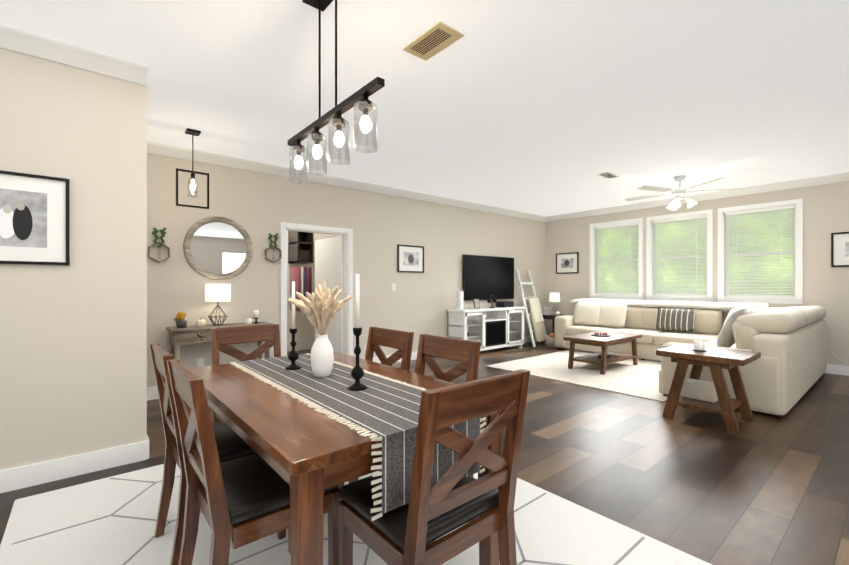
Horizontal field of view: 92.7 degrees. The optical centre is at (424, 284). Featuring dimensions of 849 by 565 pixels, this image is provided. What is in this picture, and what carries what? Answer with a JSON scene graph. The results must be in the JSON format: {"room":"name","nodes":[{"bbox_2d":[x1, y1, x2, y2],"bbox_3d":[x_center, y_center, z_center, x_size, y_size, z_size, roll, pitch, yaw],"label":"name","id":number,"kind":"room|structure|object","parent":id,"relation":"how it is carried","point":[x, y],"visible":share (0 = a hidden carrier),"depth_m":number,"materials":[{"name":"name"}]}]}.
{"room":"living room","nodes":[
{"label":"living room","id":0,"kind":"room"},
{"bbox_2d":[0,48,146,470],"bbox_3d":[-3.694,-0.139,1.484,4.420,2.740,0.120,0,0,-40],"label":"wall","id":1,"kind":"structure","parent":0,"point":[73,358],"depth_m":2.62,"materials":[{"name":"paint"}]},
{"bbox_2d":[0,170,69,264],"bbox_3d":[-2.449,-0.399,2.435,0.470,0.550,0.024,0,0,-40],"label":"picture","id":2,"kind":"object","parent":1,"relation":"attached to","point":[34,219],"visible":0.98,"depth_m":2.48,"materials":[{"name":"black"}]},
{"bbox_2d":[287,231,340,350],"bbox_3d":[-2.709,-0.141,7.368,3.100,2.740,0.100,0,0,-40],"label":"wall","id":3,"kind":"structure","parent":0,"point":[305,336],"depth_m":7.63,"materials":[{"name":"paint"}]},
{"bbox_2d":[288,231,313,316],"bbox_3d":[-2.252,-0.271,7.383,0.300,1.670,0.455,0,0,-40],"label":"closet shelving","id":4,"kind":"object","parent":3,"relation":"attached to","point":[300,247],"visible":0.81,"depth_m":7.27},
{"bbox_2d":[147,153,544,387],"bbox_3d":[-1.862,-0.140,5.311,12.150,2.740,0.120,0,0,-40],"label":"wall","id":5,"kind":"structure","parent":0,"point":[258,207],"depth_m":5.63,"materials":[{"name":"paint"}]},
{"bbox_2d":[148,228,169,262],"bbox_3d":[-2.856,-0.430,4.356,0.193,0.381,0.060,0,0,-40],"label":"wall planter","id":6,"kind":"object","parent":5,"relation":"attached to","point":[156,231],"visible":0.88,"depth_m":4.35,"materials":[{"name":"wood"}]},
{"bbox_2d":[197,358,203,366],"bbox_3d":[-2.567,0.900,4.635,0.072,0.115,0.006,0,0,-40],"label":"electrical outlet plate","id":7,"kind":"object","parent":5,"relation":"attached to","point":[200,362],"visible":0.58,"depth_m":4.63,"materials":[{"name":"white plastic"}]},
{"bbox_2d":[183,216,252,279],"bbox_3d":[-2.404,-0.430,4.751,0.740,0.740,0.038,0,0,-40],"label":"round mirror","id":8,"kind":"object","parent":5,"relation":"attached to","point":[217,248],"visible":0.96,"depth_m":4.74,"materials":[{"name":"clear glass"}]},
{"bbox_2d":[265,233,281,262],"bbox_3d":[-1.922,-0.470,5.141,0.193,0.381,0.060,0,0,-40],"label":"wall planter","id":9,"kind":"object","parent":5,"relation":"attached to","point":[276,237],"visible":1,"depth_m":5.14,"materials":[{"name":"wood"}]},
{"bbox_2d":[315,235,342,352],"bbox_3d":[-1.516,0.250,6.275,0.096,1.950,0.900,0,0,-40],"label":"closet door","id":10,"kind":"structure","parent":5,"relation":"in","point":[329,261],"depth_m":6.14,"materials":[{"name":"white wood"}]},
{"bbox_2d":[397,244,423,272],"bbox_3d":[-0.219,-0.420,6.596,0.540,0.440,0.024,0,0,-40],"label":"framed picture","id":11,"kind":"object","parent":5,"relation":"attached to","point":[410,258],"visible":0.96,"depth_m":6.59,"materials":[{"name":"black"}]},
{"bbox_2d":[0,24,848,492],"bbox_3d":[1.023,-0.139,1.880,12.150,2.740,9.095,0,0,-40],"label":"trim","id":12,"kind":"structure","parent":5,"relation":"attached to","point":[88,60],"depth_m":5.73,"materials":[{"name":"white"}]},
{"bbox_2d":[463,254,513,305],"bbox_3d":[1.251,-0.066,7.801,1.460,0.970,0.064,0,0,-40],"label":"wall-mounted tv","id":13,"kind":"object","parent":5,"relation":"attached to","point":[485,277],"visible":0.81,"depth_m":7.72,"materials":[{"name":"black plastic"}]},
{"bbox_2d":[0,341,848,564],"bbox_3d":[0.172,1.281,2.932,12.200,0.100,11.800,0,0,-40],"label":"floor","id":14,"kind":"structure","parent":0,"point":[761,488],"depth_m":2.74,"materials":[{"name":"brown wood"}]},
{"bbox_2d":[166,322,272,362],"bbox_3d":[-2.297,0.845,4.593,1.040,0.770,0.360,0,0,-40],"label":"console table","id":15,"kind":"object","parent":14,"relation":"on","point":[187,335],"visible":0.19,"depth_m":4.29,"materials":[{"name":"weathered grey-brown wood"},{"name":"metal"}]},
{"bbox_2d":[174,311,186,327],"bbox_3d":[-2.615,0.372,4.336,0.128,0.176,0.142,0,0,-40],"label":"flower pot","id":16,"kind":"object","parent":15,"relation":"on","point":[181,322],"visible":1,"depth_m":4.29,"materials":[{"name":"grey ceramic"}]},
{"bbox_2d":[195,318,205,326],"bbox_3d":[-2.452,0.409,4.436,0.104,0.102,0.104,0,0,-40],"label":"pumpkin","id":17,"kind":"object","parent":15,"relation":"on","point":[201,322],"visible":1,"depth_m":4.40,"materials":[{"name":"beige"}]},
{"bbox_2d":[205,284,230,325],"bbox_3d":[-2.340,0.225,4.582,0.260,0.469,0.260,0,0,-40],"label":"light","id":18,"kind":"object","parent":15,"relation":"on","point":[217,293],"visible":0.98,"depth_m":4.49,"materials":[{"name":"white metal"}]},
{"bbox_2d":[246,318,251,323],"bbox_3d":[-2.057,0.428,4.742,0.072,0.065,0.070,0,0,-40],"label":"candle","id":19,"kind":"object","parent":15,"relation":"on","point":[248,320],"visible":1,"depth_m":4.72,"materials":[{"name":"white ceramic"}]},
{"bbox_2d":[253,310,258,322],"bbox_3d":[-2.019,0.382,4.853,0.070,0.156,0.068,0,0,-40],"label":"pillar candle","id":20,"kind":"object","parent":15,"relation":"on","point":[255,314],"visible":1,"depth_m":4.83,"materials":[{"name":"white wax"}]},
{"bbox_2d":[0,463,711,564],"bbox_3d":[-0.422,1.224,1.897,2.400,0.014,3.060,0,0,-40],"label":"area rug","id":21,"kind":"object","parent":14,"relation":"on","point":[112,520],"visible":0.4,"depth_m":1.97,"materials":[{"name":"white fabric"}]},
{"bbox_2d":[149,343,285,564],"bbox_3d":[-0.992,0.751,1.953,0.515,0.932,0.440,0,0,-40],"label":"chair","id":22,"kind":"object","parent":21,"relation":"on","point":[231,444],"visible":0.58,"depth_m":1.87,"materials":[{"name":"brown wood"}]},
{"bbox_2d":[211,324,280,422],"bbox_3d":[-1.077,0.751,2.614,0.440,0.932,0.515,0,0,-40],"label":"chair","id":23,"kind":"object","parent":21,"relation":"on","point":[222,339],"visible":0.23,"depth_m":2.76,"materials":[{"name":"brown wood"}]},
{"bbox_2d":[167,359,341,564],"bbox_3d":[-0.645,0.751,1.540,0.515,0.932,0.440,0,0,-40],"label":"chair","id":24,"kind":"object","parent":21,"relation":"on","point":[246,499],"visible":0.83,"depth_m":1.39,"materials":[{"name":"brown wood"}]},
{"bbox_2d":[187,351,501,564],"bbox_3d":[-0.488,0.842,1.952,0.930,0.750,1.550,0,0,-40],"label":"dining table","id":25,"kind":"object","parent":21,"relation":"on","point":[308,455],"visible":0.4,"depth_m":1.30,"materials":[{"name":"brown wood"}]},
{"bbox_2d":[230,353,485,520],"bbox_3d":[-0.466,0.581,1.972,0.519,0.251,1.573,0,0,-40],"label":"table runner","id":26,"kind":"object","parent":25,"relation":"on","point":[384,409],"visible":0.71,"depth_m":1.50,"materials":[{"name":"fabric"}]},
{"bbox_2d":[285,281,301,369],"bbox_3d":[-0.723,0.222,2.231,0.088,0.480,0.088,0,0,-40],"label":"candlestick","id":27,"kind":"object","parent":26,"relation":"on","point":[293,355],"visible":0.98,"depth_m":2.22,"materials":[{"name":"black metal"}]},
{"bbox_2d":[288,280,352,376],"bbox_3d":[-0.544,0.219,2.058,0.332,0.485,0.290,0,0,-40],"label":"vase","id":28,"kind":"object","parent":26,"relation":"on","point":[321,307],"visible":1,"depth_m":2.01,"materials":[{"name":"white ceramic"}]},
{"bbox_2d":[348,274,366,390],"bbox_3d":[-0.299,0.207,1.804,0.088,0.510,0.088,0,0,-40],"label":"candlestick","id":29,"kind":"object","parent":26,"relation":"on","point":[357,373],"visible":1,"depth_m":1.79,"materials":[{"name":"black metal"}]},
{"bbox_2d":[339,327,413,488],"bbox_3d":[-0.402,0.751,2.449,0.515,0.932,0.440,0,0,-40],"label":"chair","id":30,"kind":"object","parent":21,"relation":"on","point":[402,341],"visible":0.29,"depth_m":2.55,"materials":[{"name":"brown wood"}]},
{"bbox_2d":[349,334,480,522],"bbox_3d":[-0.055,0.751,2.036,0.515,0.932,0.440,0,0,-40],"label":"chair","id":31,"kind":"object","parent":21,"relation":"on","point":[466,353],"visible":0.19,"depth_m":2.14,"materials":[{"name":"brown wood"}]},
{"bbox_2d":[338,369,529,564],"bbox_3d":[0.018,0.751,1.404,0.440,0.932,0.515,0,0,-40],"label":"chair","id":32,"kind":"object","parent":21,"relation":"on","point":[417,525],"visible":1,"depth_m":1.25,"materials":[{"name":"brown wood"}]},
{"bbox_2d":[447,306,524,350],"bbox_3d":[1.177,0.829,7.485,1.700,0.800,0.432,0,0,-40],"label":"tv stand","id":33,"kind":"object","parent":14,"relation":"on","point":[488,328],"visible":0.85,"depth_m":7.31,"materials":[{"name":"white wood"}]},
{"bbox_2d":[457,291,463,309],"bbox_3d":[0.621,0.269,7.059,0.090,0.320,0.090,0,0,-40],"label":"speaker","id":34,"kind":"object","parent":33,"relation":"on","point":[460,300],"visible":1,"depth_m":7.03},
{"bbox_2d":[473,299,479,308],"bbox_3d":[0.938,0.339,7.272,0.140,0.180,0.046,0,0,-40],"label":"framed picture","id":35,"kind":"object","parent":33,"relation":"on","point":[476,304],"visible":0.96,"depth_m":7.25,"materials":[{"name":"grey"}]},
{"bbox_2d":[487,295,496,307],"bbox_3d":[1.261,0.308,7.571,0.180,0.242,0.120,0,0,-40],"label":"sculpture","id":36,"kind":"object","parent":33,"relation":"on","point":[489,300],"visible":1,"depth_m":7.57,"materials":[{"name":"black plastic"}]},
{"bbox_2d":[496,301,513,306],"bbox_3d":[1.552,0.374,7.815,0.300,0.110,0.200,0,0,-40],"label":"box","id":37,"kind":"object","parent":33,"relation":"on","point":[504,303],"visible":0.92,"depth_m":7.73,"materials":[{"name":"black plastic"}]},
{"bbox_2d":[516,270,546,346],"bbox_3d":[2.214,0.460,8.303,0.505,1.547,0.495,0,0,-40],"label":"blanket ladder","id":38,"kind":"object","parent":14,"relation":"on","point":[537,319],"visible":0.94,"depth_m":8.20,"materials":[{"name":"white wood"}]},
{"bbox_2d":[546,333,555,347],"bbox_3d":[2.581,1.091,8.053,0.330,0.276,0.325,0,0,-40],"label":"basket","id":39,"kind":"object","parent":14,"relation":"on","point":[550,340],"visible":0.58,"depth_m":7.96,"materials":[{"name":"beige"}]},
{"bbox_2d":[541,314,568,342],"bbox_3d":[2.769,0.929,8.512,0.520,0.600,0.480,0,0,-40],"label":"end table","id":40,"kind":"object","parent":14,"relation":"on","point":[551,317],"visible":0.29,"depth_m":8.46,"materials":[{"name":"brown wood"}]},
{"bbox_2d":[544,308,549,314],"bbox_3d":[2.570,0.554,8.501,0.120,0.150,0.040,0,0,0],"label":"framed picture","id":41,"kind":"object","parent":40,"relation":"on","point":[546,311],"visible":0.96,"depth_m":8.49,"materials":[{"name":"silver metal"}]},
{"bbox_2d":[549,293,559,314],"bbox_3d":[2.761,0.399,8.584,0.230,0.460,0.230,0,0,-40],"label":"light","id":42,"kind":"object","parent":40,"relation":"on","point":[554,297],"visible":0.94,"depth_m":8.51,"materials":[{"name":"white fabric"}]},
{"bbox_2d":[487,350,667,401],"bbox_3d":[2.635,1.224,5.937,2.400,0.012,2.430,0,0,-40],"label":"area rug","id":43,"kind":"object","parent":14,"relation":"on","point":[640,379],"visible":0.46,"depth_m":5.62,"materials":[{"name":"white fabric"}]},
{"bbox_2d":[563,331,641,374],"bbox_3d":[2.668,0.991,6.023,1.180,0.470,0.620,0,0,-40],"label":"coffee table","id":44,"kind":"object","parent":43,"relation":"on","point":[604,343],"visible":0.94,"depth_m":5.85,"materials":[{"name":"brown wood"}]},
{"bbox_2d":[591,332,609,336],"bbox_3d":[2.616,0.735,6.006,0.260,0.042,0.260,0,0,-40],"label":"tray","id":45,"kind":"object","parent":44,"relation":"on","point":[603,334],"visible":1,"depth_m":5.93,"materials":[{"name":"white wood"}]},
{"bbox_2d":[554,298,826,418],"bbox_3d":[3.229,0.741,5.992,2.980,0.978,3.650,0,0,-40],"label":"sectional sofa","id":46,"kind":"object","parent":14,"relation":"on","point":[783,374],"visible":0.9,"depth_m":4.78,"materials":[{"name":"leather"}]},
{"bbox_2d":[656,344,760,433],"bbox_3d":[2.603,0.927,3.722,0.600,0.634,0.660,0,0,-40],"label":"side table","id":47,"kind":"object","parent":14,"relation":"on","point":[716,361],"visible":0.88,"depth_m":3.64,"materials":[{"name":"brown wood"}]},
{"bbox_2d":[691,340,706,351],"bbox_3d":[2.549,0.563,3.755,0.120,0.095,0.120,0,0,-40],"label":"candle jar","id":48,"kind":"object","parent":47,"relation":"on","point":[699,345],"visible":1,"depth_m":3.72,"materials":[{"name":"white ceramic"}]},
{"bbox_2d":[682,378,717,402],"bbox_3d":[2.583,0.985,3.783,0.167,0.160,0.260,0,0,-40],"label":"basket","id":49,"kind":"object","parent":47,"relation":"on","point":[701,390],"visible":0.9,"depth_m":3.73,"materials":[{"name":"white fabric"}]},
{"bbox_2d":[0,0,848,216],"bbox_3d":[0.172,-1.559,2.930,12.200,0.100,11.800,0,0,-40],"label":"ceiling","id":50,"kind":"structure","parent":0,"point":[546,108],"depth_m":3.08,"materials":[{"name":"paint"}]},
{"bbox_2d":[176,128,208,208],"bbox_3d":[-2.279,-1.136,3.980,0.286,0.748,0.120,0,0,-40],"label":"pendant lantern","id":51,"kind":"object","parent":50,"relation":"hanging from","point":[192,132],"visible":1,"depth_m":3.97,"materials":[{"name":"brown metal"}]},
{"bbox_2d":[288,0,384,183],"bbox_3d":[-0.488,-1.049,2.037,0.120,0.920,0.960,0,0,-40],"label":"pendant chandelier","id":52,"kind":"object","parent":50,"relation":"hanging from","point":[359,97],"visible":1,"depth_m":1.96,"materials":[{"name":"clear glass"}]},
{"bbox_2d":[402,21,463,60],"bbox_3d":[0.050,-1.504,2.515,0.200,0.010,0.360,0,0,-40],"label":"ceiling vent","id":53,"kind":"object","parent":50,"relation":"in","point":[437,38],"visible":1,"depth_m":2.50,"materials":[{"name":"beige metal"}]},
{"bbox_2d":[596,172,619,178],"bbox_3d":[2.529,-1.505,5.566,0.360,0.010,0.160,0,0,-40],"label":"ceiling vent","id":54,"kind":"object","parent":50,"relation":"in","point":[609,175],"visible":1,"depth_m":5.55,"materials":[{"name":"white metal"}]},
{"bbox_2d":[624,175,742,209],"bbox_3d":[3.536,-1.280,5.693,1.445,0.460,1.382,0,0,-40],"label":"ceiling fan","id":55,"kind":"object","parent":50,"relation":"hanging from","point":[679,193],"visible":1,"depth_m":5.58,"materials":[{"name":"white"}]},
{"bbox_2d":[545,181,848,365],"bbox_3d":[5.617,-0.140,5.739,0.150,2.740,9.090,0,0,-40],"label":"wall","id":56,"kind":"structure","parent":0,"point":[825,216],"depth_m":5.82,"materials":[{"name":"paint"}]},
{"bbox_2d":[556,252,578,273],"bbox_3d":[3.050,-0.461,8.656,0.024,0.440,0.520,0,0,-40],"label":"framed picture","id":57,"kind":"object","parent":56,"relation":"in","point":[567,263],"depth_m":8.65,"materials":[{"name":"black"}]},
{"bbox_2d":[595,223,637,294],"bbox_3d":[3.750,-0.486,7.912,0.045,1.349,0.840,0,0,-40],"label":"window blind","id":58,"kind":"object","parent":56,"relation":"attached to","point":[602,255],"visible":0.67,"depth_m":7.90,"materials":[{"name":"white plastic"}]},
{"bbox_2d":[653,215,706,295],"bbox_3d":[4.452,-0.486,7.078,0.045,1.349,0.840,0,0,-40],"label":"window blind","id":59,"kind":"object","parent":56,"relation":"attached to","point":[682,239],"visible":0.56,"depth_m":7.05,"materials":[{"name":"white plastic"}]},
{"bbox_2d":[725,205,794,297],"bbox_3d":[5.153,-0.486,6.244,0.045,1.349,0.840,0,0,-40],"label":"window blind","id":60,"kind":"object","parent":56,"relation":"attached to","point":[784,274],"visible":0.94,"depth_m":6.22,"materials":[{"name":"white"}]},
{"bbox_2d":[831,232,848,266],"bbox_3d":[5.823,-0.480,5.357,0.024,0.470,0.620,0,0,-40],"label":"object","id":61,"kind":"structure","parent":56,"relation":"in","point":[839,249],"depth_m":5.53,"materials":[{"name":"black"}]},
{"label":"outside","id":62,"kind":"structure","parent":0,"visible":0},
{"bbox_2d":[599,210,792,294],"bbox_3d":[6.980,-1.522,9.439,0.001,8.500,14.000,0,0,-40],"label":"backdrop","id":63,"kind":"structure","parent":62,"point":[705,262],"depth_m":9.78,"materials":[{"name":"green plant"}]}
]}

